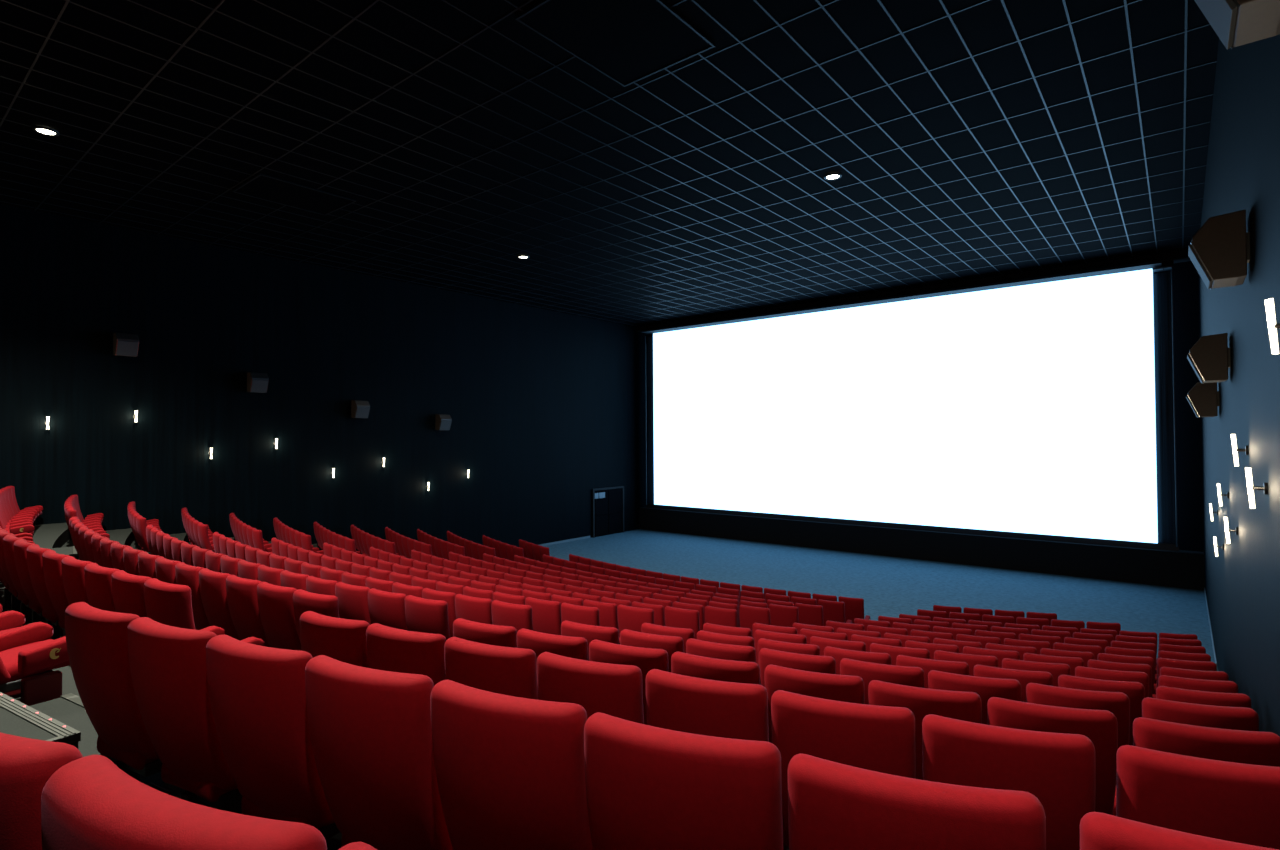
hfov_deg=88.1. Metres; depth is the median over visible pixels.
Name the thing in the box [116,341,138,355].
grille
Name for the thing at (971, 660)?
chair
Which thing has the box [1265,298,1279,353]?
wall sconce
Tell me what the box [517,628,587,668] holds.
chair
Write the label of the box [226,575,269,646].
chair
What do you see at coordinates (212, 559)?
chair
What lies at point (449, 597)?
chair
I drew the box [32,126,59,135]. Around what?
recessed light
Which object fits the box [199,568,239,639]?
chair
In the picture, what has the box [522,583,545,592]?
chair
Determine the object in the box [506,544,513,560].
chair
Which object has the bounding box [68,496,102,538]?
chair
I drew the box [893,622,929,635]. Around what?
chair
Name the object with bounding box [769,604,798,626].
chair
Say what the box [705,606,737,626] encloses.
chair
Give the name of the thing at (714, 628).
chair
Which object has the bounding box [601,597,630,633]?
chair
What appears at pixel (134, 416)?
wall sconce
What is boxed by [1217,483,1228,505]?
wall sconce
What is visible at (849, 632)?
chair
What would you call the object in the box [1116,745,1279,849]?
chair
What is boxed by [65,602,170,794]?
chair
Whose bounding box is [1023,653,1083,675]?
chair
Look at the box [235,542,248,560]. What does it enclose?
chair
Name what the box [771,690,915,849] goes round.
chair
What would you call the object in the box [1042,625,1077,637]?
chair
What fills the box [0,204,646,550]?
wall
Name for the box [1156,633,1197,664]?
chair
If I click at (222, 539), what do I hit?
chair
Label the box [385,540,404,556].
chair
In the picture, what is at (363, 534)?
chair
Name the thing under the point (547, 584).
chair
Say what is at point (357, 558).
chair
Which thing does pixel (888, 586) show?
floor
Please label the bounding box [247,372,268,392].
wall speaker
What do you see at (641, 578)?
chair
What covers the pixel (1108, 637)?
chair
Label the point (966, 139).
ceiling
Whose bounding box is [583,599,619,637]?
chair
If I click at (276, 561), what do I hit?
chair
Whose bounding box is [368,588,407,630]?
chair
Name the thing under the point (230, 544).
chair
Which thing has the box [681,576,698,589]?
chair
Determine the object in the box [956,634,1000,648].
chair
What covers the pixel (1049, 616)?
chair
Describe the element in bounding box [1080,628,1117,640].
chair
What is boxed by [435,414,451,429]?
wall speaker
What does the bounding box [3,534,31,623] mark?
chair
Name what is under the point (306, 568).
chair
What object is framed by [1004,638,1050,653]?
chair
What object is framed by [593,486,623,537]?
door
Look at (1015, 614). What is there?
chair
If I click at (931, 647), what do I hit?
chair
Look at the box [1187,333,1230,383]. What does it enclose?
wall speaker
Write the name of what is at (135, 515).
chair
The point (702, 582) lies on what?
chair
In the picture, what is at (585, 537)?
baseboard
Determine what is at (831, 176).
recessed light
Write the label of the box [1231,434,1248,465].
wall sconce
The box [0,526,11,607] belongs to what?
chair
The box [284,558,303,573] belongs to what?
chair
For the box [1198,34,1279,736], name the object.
wall
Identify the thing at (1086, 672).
chair
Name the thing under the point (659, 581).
chair
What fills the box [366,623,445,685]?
chair
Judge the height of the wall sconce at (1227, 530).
0.310 m
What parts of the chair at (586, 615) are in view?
backrest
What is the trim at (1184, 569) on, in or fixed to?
attached to the wall at (1185, 274)
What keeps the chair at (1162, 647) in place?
on the floor
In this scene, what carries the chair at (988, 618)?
on the floor
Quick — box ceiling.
[0,0,1218,326]
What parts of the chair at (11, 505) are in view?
backrest, armrest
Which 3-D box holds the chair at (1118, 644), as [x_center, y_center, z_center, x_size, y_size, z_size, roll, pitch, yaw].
[7.181,3.632,9.806,0.628,0.970,0.628,-1,-1,16]
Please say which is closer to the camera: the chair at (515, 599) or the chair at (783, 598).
the chair at (515, 599)
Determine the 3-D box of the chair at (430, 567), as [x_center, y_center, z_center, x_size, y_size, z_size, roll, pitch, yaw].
[-4.032,3.341,13.673,0.628,0.970,0.628,-1,-1,42]
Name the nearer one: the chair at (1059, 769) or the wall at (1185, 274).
the chair at (1059, 769)
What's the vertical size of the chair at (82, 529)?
0.970 m
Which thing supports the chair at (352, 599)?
on the floor
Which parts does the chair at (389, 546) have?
backrest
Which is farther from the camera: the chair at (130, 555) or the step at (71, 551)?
the step at (71, 551)
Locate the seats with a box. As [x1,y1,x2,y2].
[0,498,765,619]
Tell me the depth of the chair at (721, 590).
15.36 m
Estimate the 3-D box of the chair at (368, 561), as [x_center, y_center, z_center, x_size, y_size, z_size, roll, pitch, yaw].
[-5.150,3.097,13.239,0.628,0.970,0.628,-1,-1,43]
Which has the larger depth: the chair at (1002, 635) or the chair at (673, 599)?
the chair at (673, 599)
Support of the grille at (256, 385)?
attached to the wall speaker at (256, 382)
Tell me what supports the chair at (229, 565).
on the floor
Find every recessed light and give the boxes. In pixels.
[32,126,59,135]
[517,255,528,258]
[824,173,841,179]
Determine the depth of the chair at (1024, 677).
5.20 m
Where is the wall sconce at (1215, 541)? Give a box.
[1213,536,1223,556]
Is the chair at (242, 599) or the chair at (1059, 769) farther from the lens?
the chair at (242, 599)
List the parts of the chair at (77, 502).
backrest, armrest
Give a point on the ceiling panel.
(628, 42)
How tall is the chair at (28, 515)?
0.970 m
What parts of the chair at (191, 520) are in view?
backrest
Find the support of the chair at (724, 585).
on the floor
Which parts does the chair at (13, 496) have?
backrest, armrest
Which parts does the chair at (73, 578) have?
backrest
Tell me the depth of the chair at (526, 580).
13.06 m
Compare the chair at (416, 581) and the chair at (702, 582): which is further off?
the chair at (702, 582)
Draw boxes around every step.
[0,692,99,756]
[50,546,79,559]
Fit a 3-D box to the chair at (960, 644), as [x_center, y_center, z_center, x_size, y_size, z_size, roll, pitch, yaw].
[4.071,3.210,8.591,0.628,0.970,0.628,-1,-1,22]
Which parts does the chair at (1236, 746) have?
armrest, backrest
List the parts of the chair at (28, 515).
backrest, armrest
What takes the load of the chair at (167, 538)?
on the floor
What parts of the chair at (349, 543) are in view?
backrest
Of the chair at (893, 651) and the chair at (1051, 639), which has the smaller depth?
the chair at (893, 651)
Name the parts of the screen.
masking rod, rail, masking rod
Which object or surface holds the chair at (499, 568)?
on the floor
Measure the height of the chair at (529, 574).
0.970 m
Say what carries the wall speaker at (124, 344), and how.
attached to the wall at (546, 409)
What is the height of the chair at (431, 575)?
0.970 m
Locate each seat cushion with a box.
[0,639,69,683]
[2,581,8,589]
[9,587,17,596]
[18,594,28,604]
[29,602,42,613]
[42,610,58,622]
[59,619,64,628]
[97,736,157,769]
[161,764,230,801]
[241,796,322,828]
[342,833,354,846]
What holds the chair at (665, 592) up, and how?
on the floor
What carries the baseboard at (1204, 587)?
attached to the wall at (1242, 584)
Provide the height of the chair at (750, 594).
0.970 m
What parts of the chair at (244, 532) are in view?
backrest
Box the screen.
[641,260,1178,550]
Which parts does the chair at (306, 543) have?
backrest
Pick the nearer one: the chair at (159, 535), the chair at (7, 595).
the chair at (7, 595)
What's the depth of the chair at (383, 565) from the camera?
12.52 m
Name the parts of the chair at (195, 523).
backrest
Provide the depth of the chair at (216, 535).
12.92 m
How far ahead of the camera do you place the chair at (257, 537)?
15.24 m
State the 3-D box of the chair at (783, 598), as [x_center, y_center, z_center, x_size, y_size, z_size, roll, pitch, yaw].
[3.161,4.286,15.033,0.628,0.970,0.628,-1,-1,30]
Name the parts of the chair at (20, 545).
backrest, support frame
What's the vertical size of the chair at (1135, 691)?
0.970 m
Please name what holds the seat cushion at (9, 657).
on the chair at (29, 657)
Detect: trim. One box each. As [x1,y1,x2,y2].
[636,250,1190,331]
[639,507,1204,590]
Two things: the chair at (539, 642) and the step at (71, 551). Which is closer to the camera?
the chair at (539, 642)
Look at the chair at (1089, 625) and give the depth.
12.44 m
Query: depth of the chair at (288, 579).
7.80 m
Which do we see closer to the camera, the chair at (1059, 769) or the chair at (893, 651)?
the chair at (1059, 769)
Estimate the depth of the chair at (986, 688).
4.33 m
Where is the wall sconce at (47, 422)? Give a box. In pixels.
[45,417,49,428]
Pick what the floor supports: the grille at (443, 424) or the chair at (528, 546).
the chair at (528, 546)
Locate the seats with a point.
(458, 548)
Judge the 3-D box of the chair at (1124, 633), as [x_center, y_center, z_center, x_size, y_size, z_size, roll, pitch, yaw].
[8.630,4.055,11.654,0.628,0.970,0.628,-1,-1,14]
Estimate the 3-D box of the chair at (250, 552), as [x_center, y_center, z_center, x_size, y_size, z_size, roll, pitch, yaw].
[-6.525,2.587,11.566,0.628,0.970,0.628,-1,-1,43]
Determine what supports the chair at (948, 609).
on the floor
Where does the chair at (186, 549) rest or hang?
on the floor
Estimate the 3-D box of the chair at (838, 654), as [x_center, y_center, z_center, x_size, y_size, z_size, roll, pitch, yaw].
[1.948,2.446,5.971,0.628,0.970,0.628,-1,-1,24]
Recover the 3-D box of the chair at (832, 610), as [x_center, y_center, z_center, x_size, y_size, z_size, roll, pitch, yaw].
[4.223,4.270,14.446,0.699,0.970,0.628,-1,-1,27]
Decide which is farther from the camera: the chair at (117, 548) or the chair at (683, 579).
the chair at (683, 579)
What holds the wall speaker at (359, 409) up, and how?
attached to the wall at (546, 409)
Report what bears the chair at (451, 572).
on the floor
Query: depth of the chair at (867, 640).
7.67 m
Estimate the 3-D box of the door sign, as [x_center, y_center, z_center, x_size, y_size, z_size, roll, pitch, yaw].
[-1.879,3.289,30.877,0.030,0.260,0.720,-1,-1,39]
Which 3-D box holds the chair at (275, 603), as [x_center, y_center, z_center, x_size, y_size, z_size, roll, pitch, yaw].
[-3.248,1.959,6.300,0.628,0.970,0.628,-1,-1,32]
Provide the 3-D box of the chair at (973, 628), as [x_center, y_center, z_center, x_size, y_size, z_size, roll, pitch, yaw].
[5.654,3.866,11.450,0.628,0.970,0.628,-1,-1,21]
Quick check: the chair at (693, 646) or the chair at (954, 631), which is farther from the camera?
the chair at (954, 631)
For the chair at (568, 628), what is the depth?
5.58 m
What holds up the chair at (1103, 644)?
on the floor
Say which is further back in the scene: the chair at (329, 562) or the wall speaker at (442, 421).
the wall speaker at (442, 421)
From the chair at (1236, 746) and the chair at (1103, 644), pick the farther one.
the chair at (1103, 644)
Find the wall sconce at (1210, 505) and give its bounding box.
[1209,503,1218,520]
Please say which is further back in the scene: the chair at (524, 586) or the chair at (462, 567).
the chair at (462, 567)
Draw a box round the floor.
[0,523,1217,849]
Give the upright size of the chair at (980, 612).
0.970 m
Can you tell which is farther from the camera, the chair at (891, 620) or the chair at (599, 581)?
the chair at (599, 581)
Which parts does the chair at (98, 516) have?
backrest, armrest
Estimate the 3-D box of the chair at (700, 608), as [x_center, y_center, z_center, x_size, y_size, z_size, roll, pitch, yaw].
[0.898,3.490,11.352,0.628,0.970,0.628,-1,-1,31]
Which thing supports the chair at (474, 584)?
on the floor
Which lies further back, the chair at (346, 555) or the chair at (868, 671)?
the chair at (346, 555)
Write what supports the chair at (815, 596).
on the floor
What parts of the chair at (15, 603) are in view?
backrest, support frame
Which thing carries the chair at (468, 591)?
on the floor
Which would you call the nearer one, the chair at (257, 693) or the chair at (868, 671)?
the chair at (257, 693)
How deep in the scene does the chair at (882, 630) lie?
9.64 m
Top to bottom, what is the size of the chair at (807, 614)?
0.970 m
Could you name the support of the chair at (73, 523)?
on the floor
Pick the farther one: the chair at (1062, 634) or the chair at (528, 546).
the chair at (528, 546)
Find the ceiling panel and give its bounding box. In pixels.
[515,0,714,86]
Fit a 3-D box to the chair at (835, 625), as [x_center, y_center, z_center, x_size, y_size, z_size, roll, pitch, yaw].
[3.147,3.457,10.167,0.634,0.970,0.642,-1,-1,25]
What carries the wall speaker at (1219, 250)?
attached to the wall at (1242, 584)
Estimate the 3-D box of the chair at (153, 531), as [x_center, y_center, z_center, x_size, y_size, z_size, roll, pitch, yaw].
[-8.467,2.341,11.973,0.628,0.970,0.628,1,-1,-44]
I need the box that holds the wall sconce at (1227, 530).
[1224,517,1237,543]
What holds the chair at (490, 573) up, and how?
on the floor
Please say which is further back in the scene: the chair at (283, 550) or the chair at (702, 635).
the chair at (283, 550)
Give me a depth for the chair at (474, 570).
14.20 m
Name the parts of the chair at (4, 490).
backrest, armrest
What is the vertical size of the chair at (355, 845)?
0.970 m
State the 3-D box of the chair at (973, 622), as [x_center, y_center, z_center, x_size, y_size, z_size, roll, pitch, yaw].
[6.368,4.079,12.336,0.628,0.970,0.628,-1,-1,20]
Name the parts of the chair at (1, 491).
backrest, armrest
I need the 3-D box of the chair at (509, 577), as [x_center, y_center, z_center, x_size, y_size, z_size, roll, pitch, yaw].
[-2.461,3.548,13.733,0.628,0.970,0.628,-1,-1,40]
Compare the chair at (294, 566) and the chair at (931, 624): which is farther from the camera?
the chair at (931, 624)
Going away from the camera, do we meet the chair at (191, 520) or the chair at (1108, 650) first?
the chair at (1108, 650)
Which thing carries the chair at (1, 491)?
on the floor
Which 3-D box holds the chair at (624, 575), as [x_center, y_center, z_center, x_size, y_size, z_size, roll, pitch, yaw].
[-0.165,4.346,17.459,0.628,0.970,0.628,-1,-1,42]
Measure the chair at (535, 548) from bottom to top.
0.970 m
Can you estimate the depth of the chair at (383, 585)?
8.64 m
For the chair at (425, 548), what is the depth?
18.67 m
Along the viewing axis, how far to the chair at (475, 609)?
7.67 m
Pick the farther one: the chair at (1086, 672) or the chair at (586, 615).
the chair at (586, 615)
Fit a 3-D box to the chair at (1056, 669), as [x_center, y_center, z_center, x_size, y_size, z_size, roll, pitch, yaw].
[3.735,2.688,6.381,0.628,0.970,0.628,-1,-1,20]
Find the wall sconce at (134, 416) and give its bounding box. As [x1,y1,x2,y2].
[133,410,137,421]
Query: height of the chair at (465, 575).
0.970 m
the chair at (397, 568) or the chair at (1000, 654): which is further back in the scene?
the chair at (397, 568)
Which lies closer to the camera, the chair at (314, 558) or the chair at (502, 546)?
the chair at (314, 558)
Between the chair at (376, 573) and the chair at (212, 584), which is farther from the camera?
the chair at (376, 573)
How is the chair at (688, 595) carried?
on the floor
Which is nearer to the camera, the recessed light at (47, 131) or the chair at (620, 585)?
the recessed light at (47, 131)
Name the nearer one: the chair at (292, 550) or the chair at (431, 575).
the chair at (431, 575)
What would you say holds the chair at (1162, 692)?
on the floor
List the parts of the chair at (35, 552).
backrest, support frame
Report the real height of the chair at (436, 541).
0.970 m
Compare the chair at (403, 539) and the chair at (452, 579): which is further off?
the chair at (403, 539)
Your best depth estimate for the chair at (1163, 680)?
5.65 m
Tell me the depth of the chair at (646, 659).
4.19 m
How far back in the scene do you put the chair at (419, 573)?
11.75 m
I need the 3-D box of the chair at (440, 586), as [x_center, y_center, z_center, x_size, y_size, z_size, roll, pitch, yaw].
[-2.651,2.782,9.795,0.628,0.970,0.628,-1,-1,35]
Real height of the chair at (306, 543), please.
0.970 m
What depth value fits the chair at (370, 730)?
2.23 m
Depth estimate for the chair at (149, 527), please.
12.09 m
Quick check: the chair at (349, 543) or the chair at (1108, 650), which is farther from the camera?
the chair at (349, 543)
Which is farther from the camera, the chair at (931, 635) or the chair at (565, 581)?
the chair at (565, 581)
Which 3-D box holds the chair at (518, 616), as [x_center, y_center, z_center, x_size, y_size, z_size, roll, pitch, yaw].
[-1.334,2.493,7.657,0.699,0.970,0.628,-1,-1,31]
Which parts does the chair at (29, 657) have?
backrest, panel, support frame, armrest, panel, armrest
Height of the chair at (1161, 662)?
0.970 m
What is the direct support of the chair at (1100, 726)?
on the floor
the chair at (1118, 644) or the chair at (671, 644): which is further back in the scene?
the chair at (1118, 644)
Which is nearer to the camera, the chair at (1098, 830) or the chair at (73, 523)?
the chair at (1098, 830)
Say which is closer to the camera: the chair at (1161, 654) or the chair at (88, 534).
the chair at (1161, 654)
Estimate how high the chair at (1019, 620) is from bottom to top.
0.970 m
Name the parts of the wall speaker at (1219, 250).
edge trim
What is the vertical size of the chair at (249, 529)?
0.970 m
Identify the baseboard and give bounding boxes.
[540,536,589,545]
[1204,587,1216,665]
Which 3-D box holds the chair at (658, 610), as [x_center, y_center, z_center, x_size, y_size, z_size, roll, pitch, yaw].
[0.206,3.264,10.508,0.628,0.970,0.628,-1,-1,31]
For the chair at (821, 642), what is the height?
0.970 m
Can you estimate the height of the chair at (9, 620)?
0.970 m
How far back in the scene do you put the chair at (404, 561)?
14.19 m
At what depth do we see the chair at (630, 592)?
12.84 m
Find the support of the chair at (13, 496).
on the floor
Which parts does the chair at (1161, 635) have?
backrest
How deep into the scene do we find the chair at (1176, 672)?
6.55 m
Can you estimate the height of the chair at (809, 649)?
0.970 m
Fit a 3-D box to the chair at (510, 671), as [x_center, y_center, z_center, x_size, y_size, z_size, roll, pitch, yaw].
[-0.713,1.618,3.640,0.628,0.970,0.628,-1,-1,26]
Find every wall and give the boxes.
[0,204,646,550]
[645,261,1203,551]
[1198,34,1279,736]
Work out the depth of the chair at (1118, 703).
4.10 m
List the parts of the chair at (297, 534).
backrest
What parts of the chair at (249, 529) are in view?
backrest, armrest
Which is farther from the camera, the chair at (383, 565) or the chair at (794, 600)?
the chair at (794, 600)
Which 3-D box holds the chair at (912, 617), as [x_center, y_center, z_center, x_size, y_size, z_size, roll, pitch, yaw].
[5.267,4.093,12.769,0.634,0.970,0.642,-1,-1,23]
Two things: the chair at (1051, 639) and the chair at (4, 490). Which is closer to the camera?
the chair at (1051, 639)
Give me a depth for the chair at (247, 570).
8.50 m
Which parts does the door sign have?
plate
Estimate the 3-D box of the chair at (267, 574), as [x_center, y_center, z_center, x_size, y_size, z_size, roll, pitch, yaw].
[-4.501,2.261,8.469,0.628,0.970,0.628,-1,-1,36]
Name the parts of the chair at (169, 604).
backrest, armrest, armrest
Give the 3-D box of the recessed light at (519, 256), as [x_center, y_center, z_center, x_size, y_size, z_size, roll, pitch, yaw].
[-3.542,-5.094,20.077,0.360,0.030,0.360,-1,-1,39]
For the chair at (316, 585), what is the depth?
7.47 m
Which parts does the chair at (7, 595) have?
backrest, support frame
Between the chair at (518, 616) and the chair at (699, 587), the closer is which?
the chair at (518, 616)
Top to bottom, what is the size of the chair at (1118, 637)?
0.970 m
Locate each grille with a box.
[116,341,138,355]
[250,379,267,392]
[355,407,369,417]
[439,420,451,429]
[1186,396,1198,417]
[1187,354,1203,383]
[1188,244,1212,288]
[1194,0,1237,49]
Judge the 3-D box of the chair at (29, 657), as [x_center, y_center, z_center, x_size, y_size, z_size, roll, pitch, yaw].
[-4.100,1.376,4.286,0.699,0.970,0.628,-1,-1,32]
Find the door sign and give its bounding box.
[594,492,604,498]
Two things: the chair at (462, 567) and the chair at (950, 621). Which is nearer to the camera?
the chair at (950, 621)
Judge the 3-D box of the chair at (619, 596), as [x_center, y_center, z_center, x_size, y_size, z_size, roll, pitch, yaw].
[-0.100,3.506,11.977,0.628,0.970,0.628,-1,-1,33]
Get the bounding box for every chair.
[0,489,37,519]
[0,490,35,522]
[0,493,33,524]
[0,518,34,534]
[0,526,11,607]
[0,530,20,611]
[0,611,24,632]
[0,622,69,705]
[0,732,82,849]
[2,487,39,517]
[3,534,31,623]
[5,486,42,525]
[14,539,46,622]
[27,544,63,639]
[41,755,326,849]
[42,550,69,636]
[61,556,92,666]
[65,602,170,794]
[67,508,109,537]
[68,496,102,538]
[70,495,103,521]
[71,520,81,559]
[74,523,84,560]
[79,526,91,560]
[84,530,98,562]
[84,563,118,611]
[91,534,106,566]
[100,538,116,567]
[111,542,129,570]
[112,570,151,616]
[123,547,142,575]
[127,617,241,809]
[133,513,143,550]
[136,516,150,553]
[138,551,160,578]
[144,578,263,645]
[146,525,155,554]
[150,528,160,555]
[155,557,179,583]
[156,531,166,558]
[163,534,174,560]
[171,538,184,561]
[175,562,209,629]
[181,542,195,565]
[189,518,212,545]
[192,546,207,567]
[193,520,212,547]
[197,523,214,551]
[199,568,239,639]
[205,550,224,572]
[206,634,339,840]
[213,532,221,553]
[219,535,228,554]
[220,555,241,576]
[226,538,237,557]
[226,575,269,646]
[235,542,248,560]
[238,560,261,579]
[242,523,268,544]
[245,546,258,562]
[246,526,271,548]
[252,528,272,552]
[256,549,272,566]
[257,582,301,650]
[258,565,282,585]
[269,553,287,569]
[271,538,281,555]
[279,541,289,556]
[280,570,308,590]
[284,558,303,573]
[287,544,300,559]
[293,589,338,642]
[294,531,318,551]
[297,548,310,562]
[300,611,369,667]
[301,533,323,553]
[301,562,322,578]
[305,655,452,849]
[306,576,337,595]
[309,551,323,565]
[320,567,343,581]
[321,555,337,569]
[323,542,333,556]
[332,546,342,559]
[335,582,370,624]
[336,559,353,572]
[338,842,376,849]
[341,549,353,561]
[342,572,366,586]
[345,537,367,555]
[352,552,365,565]
[352,563,371,576]
[361,531,369,556]
[364,556,379,568]
[366,577,393,591]
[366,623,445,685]
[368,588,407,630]
[370,567,390,580]
[378,560,394,571]
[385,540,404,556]
[390,572,412,585]
[392,582,423,597]
[393,563,410,574]
[396,533,404,555]
[400,556,413,566]
[401,535,410,558]
[405,595,450,639]
[410,567,429,578]
[412,576,437,589]
[413,560,428,569]
[421,543,431,554]
[422,588,455,636]
[427,564,443,573]
[428,571,448,582]
[431,680,592,849]
[434,537,442,557]
[436,581,463,594]
[440,540,448,559]
[443,559,457,569]
[443,567,460,577]
[444,637,537,699]
[448,576,471,586]
[453,618,516,647]
[455,594,492,624]
[456,562,471,572]
[460,571,479,580]
[463,586,493,600]
[470,541,479,559]
[471,566,487,575]
[471,580,495,591]
[479,575,499,584]
[487,569,504,579]
[491,600,532,631]
[493,591,525,604]
[495,564,510,573]
[495,585,522,595]
[499,541,507,558]
[499,579,521,588]
[504,573,523,583]
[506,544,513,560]
[510,567,525,576]
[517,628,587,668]
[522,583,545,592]
[522,589,551,600]
[523,577,543,586]
[525,541,533,559]
[525,597,561,634]
[526,571,543,579]
[532,543,541,561]
[537,652,643,723]
[543,574,561,583]
[543,581,565,590]
[546,588,572,596]
[551,594,582,605]
[561,603,619,643]
[561,620,618,660]
[562,578,582,586]
[566,585,589,594]
[572,592,600,601]
[578,575,596,583]
[582,582,603,590]
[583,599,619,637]
[584,712,782,849]
[589,640,668,724]
[590,589,614,598]
[597,579,616,586]
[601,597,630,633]
[604,585,627,598]
[616,593,642,606]
[617,582,637,590]
[618,605,653,632]
[620,572,637,580]
[620,629,683,671]
[628,589,652,598]
[632,601,664,625]
[637,575,655,583]
[638,586,660,593]
[641,623,693,652]
[643,597,671,625]
[646,669,768,741]
[653,593,678,606]
[656,578,674,587]
[661,589,684,601]
[665,606,699,638]
[668,586,689,597]
[671,652,759,684]
[673,601,704,629]
[675,581,694,592]
[680,597,707,622]
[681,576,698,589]
[686,593,710,605]
[686,638,755,662]
[696,584,716,595]
[697,630,753,646]
[700,579,718,592]
[703,623,751,636]
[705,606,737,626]
[709,601,738,626]
[712,596,739,627]
[717,587,739,605]
[720,582,740,596]
[739,605,770,637]
[740,600,767,607]
[741,585,762,592]
[741,590,763,598]
[752,623,796,647]
[755,629,806,663]
[758,638,819,664]
[759,648,835,686]
[764,588,785,598]
[764,664,864,742]
[765,593,789,602]
[767,600,793,607]
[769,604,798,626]
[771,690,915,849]
[788,591,810,601]
[788,753,1045,849]
[791,596,816,606]
[793,623,833,634]
[795,603,823,625]
[800,628,847,643]
[810,636,865,655]
[812,593,836,604]
[818,599,851,625]
[824,646,890,674]
[826,621,864,632]
[837,628,880,640]
[838,596,869,623]
[840,658,923,704]
[851,634,901,651]
[854,618,889,630]
[867,625,907,637]
[868,680,981,779]
[870,643,929,664]
[878,616,911,627]
[884,633,929,646]
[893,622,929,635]
[896,655,968,687]
[899,614,930,623]
[905,640,958,659]
[911,629,952,642]
[914,619,949,631]
[917,609,946,620]
[922,714,1095,849]
[928,670,1020,724]
[933,605,961,617]
[933,617,965,627]
[933,626,971,639]
[933,638,981,653]
[934,650,997,675]
[949,612,979,623]
[952,623,988,635]
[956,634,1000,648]
[963,646,1019,667]
[964,607,992,620]
[968,620,1001,630]
[974,665,1052,701]
[975,630,1015,644]
[982,614,1013,626]
[986,643,1036,659]
[987,697,1117,814]
[991,626,1028,639]
[995,610,1024,623]
[1002,658,1070,686]
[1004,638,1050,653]
[1005,623,1039,634]
[1016,617,1048,629]
[1019,634,1061,648]
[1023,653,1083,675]
[1026,612,1056,625]
[1026,683,1129,785]
[1031,629,1070,642]
[1040,648,1094,666]
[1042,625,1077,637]
[1051,619,1084,632]
[1053,642,1101,659]
[1058,675,1144,745]
[1064,637,1108,652]
[1073,632,1113,646]
[1075,666,1148,697]
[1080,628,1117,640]
[1080,812,1278,849]
[1086,621,1120,634]
[1088,659,1151,696]
[1098,653,1153,697]
[1105,647,1155,679]
[1111,641,1156,669]
[1113,717,1279,815]
[1115,635,1156,645]
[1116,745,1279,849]
[1119,630,1156,638]
[1142,697,1258,730]
[1152,658,1216,697]
[1153,651,1210,693]
[1154,644,1205,683]
[1155,638,1201,673]
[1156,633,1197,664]
[1156,686,1250,707]
[1158,675,1237,692]
[1160,667,1228,680]
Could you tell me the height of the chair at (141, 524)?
0.970 m
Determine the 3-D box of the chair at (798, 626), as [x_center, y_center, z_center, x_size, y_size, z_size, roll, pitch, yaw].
[2.443,3.231,9.306,0.634,0.970,0.642,-1,-1,25]
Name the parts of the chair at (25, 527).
armrest, armrest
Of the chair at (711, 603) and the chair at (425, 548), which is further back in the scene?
the chair at (425, 548)
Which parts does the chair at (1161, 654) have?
backrest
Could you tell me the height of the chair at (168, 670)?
0.970 m
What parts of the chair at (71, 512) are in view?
backrest, armrest, armrest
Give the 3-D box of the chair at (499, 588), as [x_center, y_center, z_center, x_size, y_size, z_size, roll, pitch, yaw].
[-1.963,3.035,10.632,0.628,0.970,0.628,-1,-1,35]
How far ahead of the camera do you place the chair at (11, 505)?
14.80 m
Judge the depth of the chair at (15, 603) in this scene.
7.62 m
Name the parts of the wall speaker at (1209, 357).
edge trim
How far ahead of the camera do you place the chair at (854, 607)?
15.03 m
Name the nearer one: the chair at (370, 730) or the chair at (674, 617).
the chair at (370, 730)
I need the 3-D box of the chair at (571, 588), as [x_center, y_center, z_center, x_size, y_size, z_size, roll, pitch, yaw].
[-1.069,3.522,12.646,0.628,0.970,0.628,-1,-1,36]
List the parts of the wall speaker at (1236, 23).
edge trim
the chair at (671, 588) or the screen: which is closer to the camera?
the chair at (671, 588)
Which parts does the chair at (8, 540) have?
backrest, support frame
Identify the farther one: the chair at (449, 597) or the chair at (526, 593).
the chair at (526, 593)
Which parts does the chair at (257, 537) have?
backrest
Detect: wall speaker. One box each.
[113,333,138,356]
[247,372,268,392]
[351,400,369,417]
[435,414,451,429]
[1186,382,1219,417]
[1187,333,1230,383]
[1188,210,1249,288]
[1194,0,1279,49]
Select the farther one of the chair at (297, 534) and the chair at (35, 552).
the chair at (297, 534)
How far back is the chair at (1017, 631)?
10.96 m
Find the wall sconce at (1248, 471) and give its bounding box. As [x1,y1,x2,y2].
[1245,467,1267,508]
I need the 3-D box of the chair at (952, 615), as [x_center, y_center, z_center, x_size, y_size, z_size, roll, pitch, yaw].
[6.529,4.240,13.428,0.628,0.970,0.628,-1,-1,20]
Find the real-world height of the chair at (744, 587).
0.970 m

